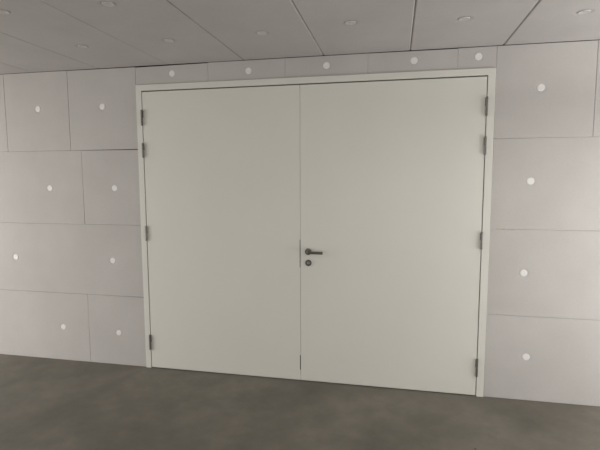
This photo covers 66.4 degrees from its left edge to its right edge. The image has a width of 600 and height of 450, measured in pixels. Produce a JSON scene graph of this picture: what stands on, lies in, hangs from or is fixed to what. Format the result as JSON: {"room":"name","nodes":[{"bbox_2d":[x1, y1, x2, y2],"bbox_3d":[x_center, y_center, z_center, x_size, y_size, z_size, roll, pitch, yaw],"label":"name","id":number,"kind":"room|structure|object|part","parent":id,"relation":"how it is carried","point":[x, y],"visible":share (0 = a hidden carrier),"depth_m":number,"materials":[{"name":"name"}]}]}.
{"room":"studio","nodes":[
{"label":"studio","id":0,"kind":"room"},
{"bbox_2d":[0,40,599,406],"bbox_3d":[-0.992,-0.032,4.065,10.000,2.662,0.202,1,6,12],"label":"wall","id":1,"kind":"structure","parent":0,"point":[65,238],"depth_m":3.70,"materials":[{"name":"concrete"}]},
{"bbox_2d":[169,70,174,76],"bbox_3d":[-1.076,-1.274,3.853,0.053,0.053,0.003,1,6,12],"label":"cap","id":2,"kind":"object","parent":1,"relation":"attached to","point":[171,73],"visible":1,"depth_m":3.85,"materials":[{"name":"plastic"}]},
{"bbox_2d":[245,67,251,73],"bbox_3d":[-0.418,-1.251,3.718,0.053,0.053,0.003,1,6,12],"label":"cap","id":3,"kind":"object","parent":1,"relation":"attached to","point":[248,70],"visible":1,"depth_m":3.72,"materials":[{"name":"plastic"}]},
{"bbox_2d":[136,68,495,396],"bbox_3d":[0.023,0.071,3.798,2.895,2.505,0.210,1,6,12],"label":"door","id":4,"kind":"structure","parent":1,"relation":"in","point":[336,228],"depth_m":3.72,"materials":[{"name":"paint"}]},
{"bbox_3d":[0.117,0.224,3.714,0.138,0.026,0.054,1,6,12],"label":"lever handle","id":5,"kind":"part","parent":4,"relation":"part of","materials":[{"name":"metal"}]},
{"bbox_2d":[323,62,329,68],"bbox_3d":[0.207,-1.248,3.588,0.053,0.053,0.003,1,6,12],"label":"cap","id":6,"kind":"object","parent":1,"relation":"attached to","point":[326,65],"visible":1,"depth_m":3.59,"materials":[{"name":"plastic"}]},
{"bbox_2d":[410,57,417,63],"bbox_3d":[0.859,-1.239,3.453,0.053,0.053,0.003,1,6,12],"label":"cap","id":7,"kind":"object","parent":1,"relation":"attached to","point":[413,60],"visible":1,"depth_m":3.45,"materials":[{"name":"plastic"}]},
{"bbox_2d":[475,53,481,59],"bbox_3d":[1.308,-1.234,3.360,0.053,0.053,0.003,1,6,12],"label":"cap","id":8,"kind":"object","parent":1,"relation":"attached to","point":[478,56],"visible":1,"depth_m":3.36,"materials":[{"name":"plastic"}]},
{"bbox_2d":[520,270,526,275],"bbox_3d":[1.681,0.361,3.447,0.053,0.053,0.003,1,6,12],"label":"cap","id":9,"kind":"object","parent":1,"relation":"attached to","point":[522,272],"visible":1,"depth_m":3.44,"materials":[{"name":"plastic"}]},
{"bbox_2d":[522,354,529,359],"bbox_3d":[1.727,1.008,3.504,0.053,0.053,0.003,1,6,12],"label":"cap","id":10,"kind":"object","parent":1,"relation":"attached to","point":[524,356],"visible":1,"depth_m":3.50,"materials":[{"name":"plastic"}]},
{"bbox_2d":[527,177,533,184],"bbox_3d":[1.696,-0.323,3.373,0.053,0.053,0.003,1,6,12],"label":"cap","id":11,"kind":"object","parent":1,"relation":"attached to","point":[530,181],"visible":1,"depth_m":3.37,"materials":[{"name":"plastic"}]},
{"bbox_2d":[537,84,544,90],"bbox_3d":[1.733,-0.989,3.297,0.053,0.053,0.003,1,6,12],"label":"cap","id":12,"kind":"object","parent":1,"relation":"attached to","point":[540,87],"visible":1,"depth_m":3.30,"materials":[{"name":"plastic"}]},
{"bbox_2d":[0,354,599,449],"bbox_3d":[-1.759,1.748,0.508,10.000,0.150,7.800,1,6,12],"label":"floor","id":13,"kind":"structure","parent":0,"point":[46,403],"depth_m":3.34,"materials":[{"name":"concrete"}]},
{"bbox_2d":[0,0,599,73],"bbox_3d":[-1.768,-1.074,0.219,10.000,0.200,7.800,1,6,12],"label":"ceiling","id":14,"kind":"structure","parent":0,"point":[36,35],"depth_m":2.92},
{"bbox_2d":[0,9,9,13],"bbox_3d":[-1.702,-1.221,2.627,0.066,0.007,0.066,1,6,12],"label":"ceiling light","id":15,"kind":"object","parent":14,"relation":"attached to","point":[1,10],"depth_m":2.63,"materials":[{"name":"plastic"}]},
{"bbox_2d":[101,1,113,6],"bbox_3d":[-1.052,-1.211,2.512,0.066,0.007,0.066,1,6,12],"label":"ceiling light","id":16,"kind":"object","parent":14,"relation":"attached to","point":[105,3],"depth_m":2.51,"materials":[{"name":"plastic"}]},
{"bbox_2d":[257,31,266,34],"bbox_3d":[-0.250,-1.266,3.021,0.066,0.007,0.066,1,6,12],"label":"cap","id":17,"kind":"object","parent":14,"relation":"attached to","point":[258,32],"depth_m":3.02,"materials":[{"name":"plastic"}]},
{"bbox_2d":[345,20,355,24],"bbox_3d":[0.310,-1.247,2.828,0.066,0.007,0.066,1,6,12],"label":"cap","id":18,"kind":"object","parent":14,"relation":"attached to","point":[350,22],"depth_m":2.82,"materials":[{"name":"plastic"}]},
{"bbox_2d":[458,17,469,20],"bbox_3d":[0.990,-1.243,2.765,0.066,0.007,0.066,1,6,12],"label":"cap","id":19,"kind":"object","parent":14,"relation":"attached to","point":[460,18],"depth_m":2.76,"materials":[{"name":"plastic"}]},
{"bbox_2d":[577,9,590,13],"bbox_3d":[1.645,-1.234,2.655,0.066,0.007,0.066,1,6,12],"label":"cap","id":20,"kind":"object","parent":14,"relation":"attached to","point":[585,11],"depth_m":2.65,"materials":[{"name":"plastic"}]}
]}

